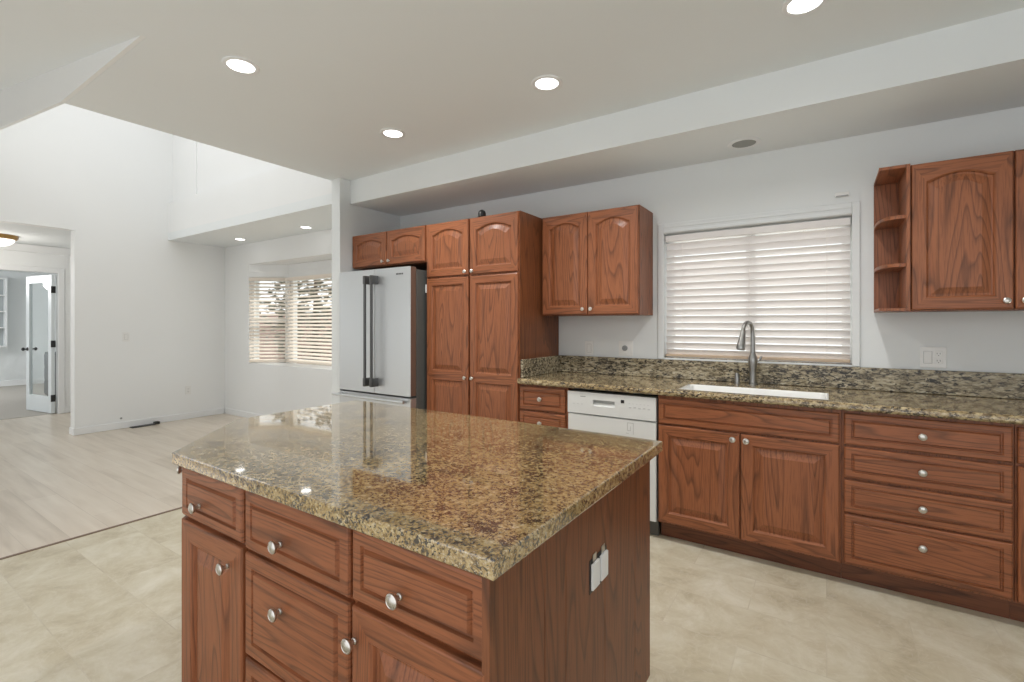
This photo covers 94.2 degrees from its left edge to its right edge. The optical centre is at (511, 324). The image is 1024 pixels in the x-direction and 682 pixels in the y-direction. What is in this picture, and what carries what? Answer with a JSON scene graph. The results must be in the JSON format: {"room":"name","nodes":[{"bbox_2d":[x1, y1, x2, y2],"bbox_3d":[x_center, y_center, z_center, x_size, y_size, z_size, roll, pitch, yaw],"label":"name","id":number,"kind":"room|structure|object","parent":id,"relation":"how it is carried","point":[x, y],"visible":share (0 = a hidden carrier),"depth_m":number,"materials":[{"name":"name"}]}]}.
{"room":"kitchen","nodes":[
{"label":"kitchen","id":0,"kind":"room"},
{"bbox_2d":[0,271,49,380],"bbox_3d":[-12.414,0.095,7.787,0.100,2.450,7.300,0,0,33],"label":"wall","id":1,"kind":"structure","parent":0,"point":[12,358],"depth_m":10.35,"materials":[{"name":"paint"}]},
{"bbox_2d":[0,277,6,346],"bbox_3d":[-10.906,-0.250,9.776,0.218,1.460,0.720,0,0,33],"label":"wall shelf","id":2,"kind":"object","parent":1,"relation":"attached to","point":[3,281],"visible":1,"depth_m":10.05,"materials":[{"name":"grey wood"}]},
{"bbox_2d":[0,378,44,386],"bbox_3d":[-12.366,1.258,7.756,0.014,0.116,7.100,0,0,33],"label":"baseboard","id":3,"kind":"structure","parent":1,"relation":"attached to","point":[39,380],"depth_m":10.30,"materials":[{"name":"white wood"}]},
{"bbox_2d":[0,383,55,419],"bbox_3d":[-9.829,1.358,7.547,5.678,0.084,4.950,0,0,33],"label":"floor","id":4,"kind":"structure","parent":0,"point":[12,398],"depth_m":8.12,"materials":[{"name":"grey wood"}]},
{"bbox_2d":[0,250,70,413],"bbox_3d":[-7.473,0.098,5.959,0.100,2.445,4.700,0,0,33],"label":"wall","id":5,"kind":"structure","parent":0,"point":[7,257],"depth_m":7.07,"materials":[{"name":"paint"}]},
{"bbox_2d":[0,264,70,413],"bbox_3d":[-6.935,0.247,6.665,0.018,2.145,2.510,0,0,33],"label":"door frame","id":6,"kind":"structure","parent":5,"relation":"attached to","point":[61,272],"depth_m":7.04,"materials":[{"name":"white wood"}]},
{"bbox_2d":[0,243,70,255],"bbox_3d":[-7.421,-1.075,5.865,0.090,0.100,4.400,0,0,33],"label":"crown molding","id":7,"kind":"structure","parent":5,"relation":"attached to","point":[15,246],"depth_m":6.81,"materials":[{"name":"white"}]},
{"bbox_2d":[21,275,55,412],"bbox_3d":[-7.102,0.288,7.168,0.776,2.040,0.176,0,0,25],"label":"door","id":8,"kind":"structure","parent":5,"relation":"in","point":[41,403],"depth_m":7.12,"materials":[{"name":"white paint"}]},
{"bbox_2d":[0,223,70,273],"bbox_3d":[-9.498,-1.180,5.860,7.090,0.100,7.300,0,0,33],"label":"ceiling","id":9,"kind":"structure","parent":0,"point":[30,235],"depth_m":6.05,"materials":[{"name":"paint"}]},
{"bbox_2d":[0,233,18,245],"bbox_3d":[-6.516,-1.059,6.010,0.400,0.140,0.400,0,0,33],"label":"ceiling lamp","id":10,"kind":"object","parent":9,"relation":"attached to","point":[5,239],"visible":1,"depth_m":6.00,"materials":[{"name":"white glass"}]},
{"bbox_2d":[50,274,55,351],"bbox_3d":[-8.289,0.095,9.376,5.030,2.450,0.100,0,0,33],"label":"wall","id":11,"kind":"structure","parent":0,"point":[50,274],"depth_m":10.48,"materials":[{"name":"paint"}]},
{"bbox_2d":[0,0,139,89],"bbox_3d":[-4.425,-1.840,2.509,4.770,0.960,2.505,0,0,33],"label":"ceiling","id":12,"kind":"structure","parent":0,"point":[38,37],"depth_m":2.40,"materials":[{"name":"paint"}]},
{"bbox_2d":[0,35,145,129],"bbox_3d":[-3.729,-2.170,3.562,4.770,1.620,0.020,0,0,33],"label":"wall header","id":13,"kind":"structure","parent":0,"point":[29,98],"depth_m":2.98,"materials":[{"name":"paint"}]},
{"bbox_2d":[0,103,224,427],"bbox_3d":[-5.748,-0.880,4.969,0.150,4.400,5.150,0,0,33],"label":"wall","id":14,"kind":"structure","parent":0,"point":[107,181],"depth_m":6.03,"materials":[{"name":"paint"}]},
{"bbox_2d":[123,332,129,341],"bbox_3d":[-4.922,0.160,6.073,0.009,0.116,0.072,0,0,33],"label":"light switch","id":15,"kind":"object","parent":14,"relation":"attached to","point":[126,335],"visible":1,"depth_m":6.07,"materials":[{"name":"white plastic"}]},
{"bbox_2d":[69,408,223,435],"bbox_3d":[-4.798,1.278,6.394,0.164,0.085,1.697,0,0,33],"label":"baseboard","id":16,"kind":"structure","parent":14,"relation":"attached to","point":[126,424],"depth_m":6.19,"materials":[{"name":"white wood"}]},
{"bbox_2d":[185,386,190,394],"bbox_3d":[-4.532,0.920,6.662,0.008,0.116,0.072,0,0,33],"label":"wall outlet","id":17,"kind":"object","parent":14,"relation":"attached to","point":[187,388],"visible":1,"depth_m":6.65,"materials":[{"name":"white plastic"}]},
{"bbox_2d":[0,412,244,557],"bbox_3d":[-4.896,1.360,4.736,5.648,0.080,4.900,0,0,33],"label":"floor","id":18,"kind":"structure","parent":0,"point":[56,485],"depth_m":4.16,"materials":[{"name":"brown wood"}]},
{"bbox_2d":[130,421,159,427],"bbox_3d":[-4.771,1.301,6.193,0.090,0.035,0.310,0,0,33],"label":"floor vent","id":19,"kind":"object","parent":18,"relation":"in","point":[154,422],"visible":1,"depth_m":6.20,"materials":[{"name":"black plastic"}]},
{"bbox_2d":[130,424,154,427],"bbox_3d":[-4.787,1.315,6.168,0.090,0.008,0.250,0,0,33],"label":"grille","id":20,"kind":"object","parent":19,"relation":"attached to","point":[146,424],"depth_m":6.17,"materials":[{"name":"black plastic"}]},
{"bbox_2d":[168,135,331,232],"bbox_3d":[-3.131,-2.110,5.550,3.575,1.740,0.175,0,0,33],"label":"wall","id":21,"kind":"structure","parent":0,"point":[211,183],"depth_m":5.70,"materials":[{"name":"paint"}]},
{"bbox_2d":[168,193,331,247],"bbox_3d":[-2.977,-1.190,5.783,3.575,0.100,0.735,0,0,33],"label":"soffit","id":22,"kind":"structure","parent":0,"point":[281,221],"depth_m":5.60,"materials":[{"name":"paint"}]},
{"bbox_2d":[299,226,312,228],"bbox_3d":[-2.411,-1.135,5.572,0.150,0.008,0.150,0,0,33],"label":"recessed light","id":23,"kind":"object","parent":22,"relation":"in","point":[303,227],"visible":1,"depth_m":5.58,"materials":[{"name":"white glass"}]},
{"bbox_2d":[332,178,399,403],"bbox_3d":[-1.438,-0.020,4.757,0.123,2.680,0.750,0,0,33],"label":"wall","id":24,"kind":"structure","parent":0,"point":[349,220],"depth_m":4.46,"materials":[{"name":"paint"}]},
{"bbox_2d":[0,508,1023,681],"bbox_3d":[0.222,1.360,1.352,6.620,0.080,4.900,0,0,33],"label":"floor","id":25,"kind":"structure","parent":0,"point":[106,605],"depth_m":2.10,"materials":[{"name":"tile"}]},
{"bbox_2d":[0,507,181,559],"bbox_3d":[-2.791,1.323,2.801,0.022,0.014,3.995,0,0,33],"label":"trim","id":26,"kind":"structure","parent":25,"relation":"on","point":[179,507],"depth_m":2.97,"materials":[{"name":"brown"}]},
{"bbox_2d":[332,266,426,409],"bbox_3d":[-1.029,0.422,4.400,0.930,1.795,0.824,0,0,33],"label":"refrigerator","id":27,"kind":"object","parent":25,"relation":"on","point":[383,312],"visible":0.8,"depth_m":4.02,"materials":[{"name":"grey metal"}]},
{"bbox_2d":[177,461,649,681],"bbox_3d":[-0.439,0.882,1.659,1.570,0.876,0.961,0,0,33],"label":"kitchen island","id":28,"kind":"object","parent":25,"relation":"on","point":[273,591],"visible":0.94,"depth_m":1.17,"materials":[{"name":"brown wood"}]},
{"bbox_2d":[172,400,662,580],"bbox_3d":[-0.432,0.424,1.687,1.628,0.037,1.007,0,0,33],"label":"island countertop","id":29,"kind":"structure","parent":28,"relation":"on","point":[476,495],"depth_m":1.34,"materials":[{"name":"brown stone"}]},
{"bbox_2d":[591,558,599,590],"bbox_3d":[0.217,0.648,1.234,0.008,0.068,0.046,0,0,33],"label":"outlet","id":30,"kind":"object","parent":28,"relation":"attached to","point":[595,562],"depth_m":1.23,"materials":[{"name":"white plastic"}]},
{"bbox_2d":[600,550,607,580],"bbox_3d":[0.248,0.648,1.281,0.008,0.068,0.046,0,0,33],"label":"outlet","id":31,"kind":"object","parent":28,"relation":"attached to","point":[603,553],"depth_m":1.27,"materials":[{"name":"white plastic"}]},
{"bbox_2d":[425,211,558,421],"bbox_3d":[-0.177,0.242,3.981,0.938,2.155,0.646,0,0,33],"label":"pantry cabinet","id":32,"kind":"object","parent":25,"relation":"on","point":[483,289],"visible":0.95,"depth_m":3.69,"materials":[{"name":"brown wood"}]},
{"bbox_2d":[478,210,485,216],"bbox_3d":[-0.234,-0.867,3.721,0.062,0.060,0.062,0,0,33],"label":"ornament","id":33,"kind":"object","parent":32,"relation":"on","point":[481,213],"visible":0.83,"depth_m":3.70,"materials":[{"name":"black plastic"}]},
{"bbox_2d":[520,384,575,427],"bbox_3d":[0.377,0.877,3.612,0.392,0.885,0.650,0,0,33],"label":"base cabinet","id":34,"kind":"object","parent":25,"relation":"on","point":[540,405],"visible":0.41,"depth_m":3.36,"materials":[{"name":"brown wood"}]},
{"bbox_2d":[517,371,1023,424],"bbox_3d":[1.589,0.412,2.814,3.292,0.040,0.644,0,0,33],"label":"countertop","id":35,"kind":"structure","parent":34,"relation":"on","point":[983,409],"depth_m":2.58,"materials":[{"name":"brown stone"}]},
{"bbox_2d":[734,373,739,383],"bbox_3d":[1.486,0.355,3.142,0.040,0.071,0.039,0,0,33],"label":"soap dispenser","id":36,"kind":"object","parent":35,"relation":"on","point":[737,377],"visible":1,"depth_m":3.13,"materials":[{"name":"silver metal"}]},
{"bbox_2d":[736,321,762,384],"bbox_3d":[1.525,0.183,3.066,0.196,0.416,0.074,0,0,-32],"label":"faucet","id":37,"kind":"object","parent":35,"relation":"on","point":[752,359],"visible":1,"depth_m":3.08,"materials":[{"name":"silver metal"}]},
{"bbox_2d":[679,384,828,399],"bbox_3d":[1.412,0.513,2.814,0.768,0.237,0.313,0,0,33],"label":"sink","id":38,"kind":"object","parent":35,"relation":"in","point":[770,392],"visible":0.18,"depth_m":2.92,"materials":[{"name":"white ceramic"}]},
{"bbox_2d":[568,388,658,535],"bbox_3d":[0.797,0.884,3.334,0.600,0.864,0.608,0,0,33],"label":"dishwasher","id":39,"kind":"object","parent":25,"relation":"on","point":[635,415],"visible":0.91,"depth_m":3.05,"materials":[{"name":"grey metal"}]},
{"bbox_2d":[658,395,840,577],"bbox_3d":[1.441,0.877,2.909,0.928,0.885,0.650,0,0,33],"label":"base cabinet","id":40,"kind":"object","parent":25,"relation":"on","point":[758,480],"visible":0.98,"depth_m":2.63,"materials":[{"name":"brown wood"}]},
{"bbox_2d":[841,410,1013,618],"bbox_3d":[2.088,0.877,2.481,0.621,0.885,0.650,0,0,33],"label":"base cabinet","id":41,"kind":"object","parent":25,"relation":"on","point":[927,503],"visible":0.98,"depth_m":2.22,"materials":[{"name":"brown wood"}]},
{"bbox_2d":[1010,424,1023,621],"bbox_3d":[2.654,0.877,2.124,0.715,0.885,0.622,0,0,33],"label":"base cabinet","id":42,"kind":"object","parent":25,"relation":"on","point":[1016,607],"visible":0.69,"depth_m":2.06,"materials":[{"name":"brown wood"}]},
{"bbox_2d":[59,0,1023,180],"bbox_3d":[0.054,-1.420,1.133,6.660,0.120,5.150,0,0,33],"label":"ceiling","id":43,"kind":"structure","parent":0,"point":[455,76],"depth_m":2.45,"materials":[{"name":"paint"}]},
{"bbox_2d":[221,56,259,74],"bbox_3d":[-1.423,-1.355,2.499,0.176,0.008,0.176,0,0,33],"label":"recessed light","id":44,"kind":"object","parent":43,"relation":"in","point":[240,65],"visible":1,"depth_m":2.49,"materials":[{"name":"white glass"}]},
{"bbox_2d":[380,128,405,138],"bbox_3d":[-0.846,-1.355,3.382,0.176,0.008,0.176,0,0,33],"label":"recessed light","id":45,"kind":"object","parent":43,"relation":"in","point":[394,133],"visible":1,"depth_m":3.38,"materials":[{"name":"white glass"}]},
{"bbox_2d":[531,75,561,90],"bbox_3d":[0.196,-1.355,2.681,0.176,0.008,0.176,0,0,33],"label":"recessed light","id":46,"kind":"object","parent":43,"relation":"in","point":[544,82],"visible":1,"depth_m":2.67,"materials":[{"name":"white glass"}]},
{"bbox_2d":[781,0,827,16],"bbox_3d":[1.237,-1.355,2.011,0.176,0.008,0.176,0,0,33],"label":"recessed light","id":47,"kind":"object","parent":43,"relation":"in","point":[790,8],"visible":1,"depth_m":2.03,"materials":[{"name":"white"}]},
{"bbox_2d":[225,106,1023,414],"bbox_3d":[-0.028,-0.830,4.364,10.360,4.300,0.150,0,0,33],"label":"wall","id":48,"kind":"structure","parent":0,"point":[810,175],"depth_m":3.20,"materials":[{"name":"paint"}]},
{"bbox_2d":[225,408,261,417],"bbox_3d":[-2.772,1.278,6.080,3.561,0.085,0.014,0,0,33],"label":"baseboard","id":49,"kind":"structure","parent":48,"relation":"attached to","point":[227,410],"depth_m":6.80,"materials":[{"name":"white"}]},
{"bbox_2d":[249,253,331,371],"bbox_3d":[-2.503,0.195,6.178,2.736,2.250,0.453,0,0,33],"label":"window","id":50,"kind":"structure","parent":48,"relation":"in","point":[316,264],"depth_m":6.70,"materials":[{"name":"white"}]},
{"bbox_2d":[249,277,285,361],"bbox_3d":[-3.433,-0.062,6.689,0.492,1.185,0.062,0,0,-4],"label":"window blind","id":51,"kind":"object","parent":50,"relation":"attached to","point":[257,349],"visible":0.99,"depth_m":6.68,"materials":[{"name":"white plastic"}]},
{"bbox_2d":[285,273,331,365],"bbox_3d":[-2.464,-0.062,6.237,1.690,1.185,0.062,0,0,33],"label":"window blind","id":52,"kind":"object","parent":50,"relation":"attached to","point":[319,276],"visible":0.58,"depth_m":6.40,"materials":[{"name":"white plastic"}]},
{"bbox_2d":[353,225,426,270],"bbox_3d":[-0.959,-0.681,4.498,0.948,0.312,0.646,0,0,33],"label":"upper cabinet","id":53,"kind":"object","parent":48,"relation":"attached to","point":[404,247],"visible":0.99,"depth_m":4.22,"materials":[{"name":"brown wood"}]},
{"bbox_2d":[585,341,592,355],"bbox_3d":[0.622,0.192,3.838,0.072,0.116,0.009,0,0,33],"label":"light switch","id":54,"kind":"object","parent":48,"relation":"attached to","point":[588,344],"visible":1,"depth_m":3.84,"materials":[{"name":"white plastic"}]},
{"bbox_2d":[542,204,652,315],"bbox_3d":[0.634,-0.450,3.625,0.774,0.766,0.347,0,0,33],"label":"upper cabinet","id":55,"kind":"object","parent":48,"relation":"attached to","point":[599,262],"visible":1,"depth_m":3.47,"materials":[{"name":"brown wood"}]},
{"bbox_2d":[619,341,632,355],"bbox_3d":[0.874,0.185,3.665,0.114,0.116,0.020,0,0,33],"label":"outlet","id":56,"kind":"object","parent":48,"relation":"attached to","point":[625,347],"visible":1,"depth_m":3.66,"materials":[{"name":"white plastic"}]},
{"bbox_2d":[658,201,859,366],"bbox_3d":[1.621,-0.241,3.247,1.213,0.997,0.154,0,0,33],"label":"window","id":57,"kind":"structure","parent":48,"relation":"in","point":[851,208],"depth_m":3.08,"materials":[{"name":"paint"}]},
{"bbox_2d":[665,217,850,362],"bbox_3d":[1.613,-0.208,3.230,1.114,0.887,0.062,0,0,33],"label":"window blind","id":58,"kind":"object","parent":57,"relation":"attached to","point":[735,311],"visible":0.98,"depth_m":3.18,"materials":[{"name":"white plastic"}]},
{"bbox_2d":[521,355,1023,399],"bbox_3d":[1.601,0.323,2.832,3.292,0.136,0.601,0,0,33],"label":"backsplash","id":59,"kind":"structure","parent":48,"relation":"attached to","point":[941,382],"depth_m":3.00,"materials":[{"name":"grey stone"}]},
{"bbox_2d":[835,191,848,197],"bbox_3d":[2.017,-0.794,2.909,0.072,0.026,0.020,0,0,33],"label":"wall sensor","id":60,"kind":"object","parent":48,"relation":"attached to","point":[840,194],"visible":1,"depth_m":2.90,"materials":[{"name":"white plastic"}]},
{"bbox_2d":[920,347,946,367],"bbox_3d":[2.372,0.186,2.681,0.114,0.116,0.009,0,0,33],"label":"wall outlet","id":61,"kind":"object","parent":48,"relation":"attached to","point":[930,357],"visible":1,"depth_m":2.68,"materials":[{"name":"white plastic"}]},
{"bbox_2d":[935,351,942,356],"bbox_3d":[2.390,0.166,2.667,0.033,0.029,0.002,0,0,33],"label":"receptacle","id":62,"kind":"object","parent":61,"relation":"attached to","point":[937,353],"depth_m":2.66,"materials":[{"name":"white plastic"}]},
{"bbox_2d":[935,358,942,363],"bbox_3d":[2.390,0.206,2.667,0.033,0.029,0.002,0,0,33],"label":"receptacle","id":63,"kind":"object","parent":61,"relation":"attached to","point":[937,360],"depth_m":2.67,"materials":[{"name":"white plastic"}]},
{"bbox_2d":[907,149,1023,311],"bbox_3d":[2.487,-0.453,2.399,0.776,0.766,0.348,0,0,33],"label":"upper cabinet","id":64,"kind":"object","parent":48,"relation":"attached to","point":[967,213],"visible":0.99,"depth_m":2.37,"materials":[{"name":"brown wood"}]},
{"bbox_2d":[874,164,909,312],"bbox_3d":[2.110,-0.453,2.651,0.130,0.766,0.345,0,0,33],"label":"corner shelf","id":65,"kind":"object","parent":64,"relation":"attached to","point":[892,183],"visible":1,"depth_m":2.76,"materials":[{"name":"brown wood"}]},
{"bbox_2d":[350,8,1023,216],"bbox_3d":[1.299,-1.250,3.016,6.360,0.220,0.635,0,0,33],"label":"soffit","id":66,"kind":"structure","parent":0,"point":[974,67],"depth_m":2.75,"materials":[{"name":"paint"}]},
{"bbox_2d":[727,137,760,148],"bbox_3d":[1.458,-1.135,2.992,0.190,0.008,0.190,0,0,33],"label":"ceiling speaker","id":67,"kind":"object","parent":66,"relation":"attached to","point":[748,142],"visible":1,"depth_m":2.99,"materials":[{"name":"white plastic"}]},
{"label":"outside","id":68,"kind":"structure","parent":0,"visible":0},
{"bbox_3d":[6.094,1.670,16.470,24.000,0.100,25.800,0,0,33],"label":"ground","id":69,"kind":"structure","parent":68,"visible":0},
{"bbox_2d":[260,278,331,365],"bbox_3d":[-4.511,-0.139,10.914,2.687,3.525,2.182,0,0,33],"label":"tree","id":70,"kind":"object","parent":69,"relation":"on","point":[330,278],"visible":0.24,"depth_m":10.58,"materials":[{"name":"green plant"}]},
{"bbox_2d":[260,311,331,365],"bbox_3d":[-7.410,0.570,16.000,7.990,2.100,0.120,0,0,33],"label":"fence","id":71,"kind":"object","parent":69,"relation":"on","point":[322,311],"visible":0.07,"depth_m":16.26,"materials":[{"name":"brown"}]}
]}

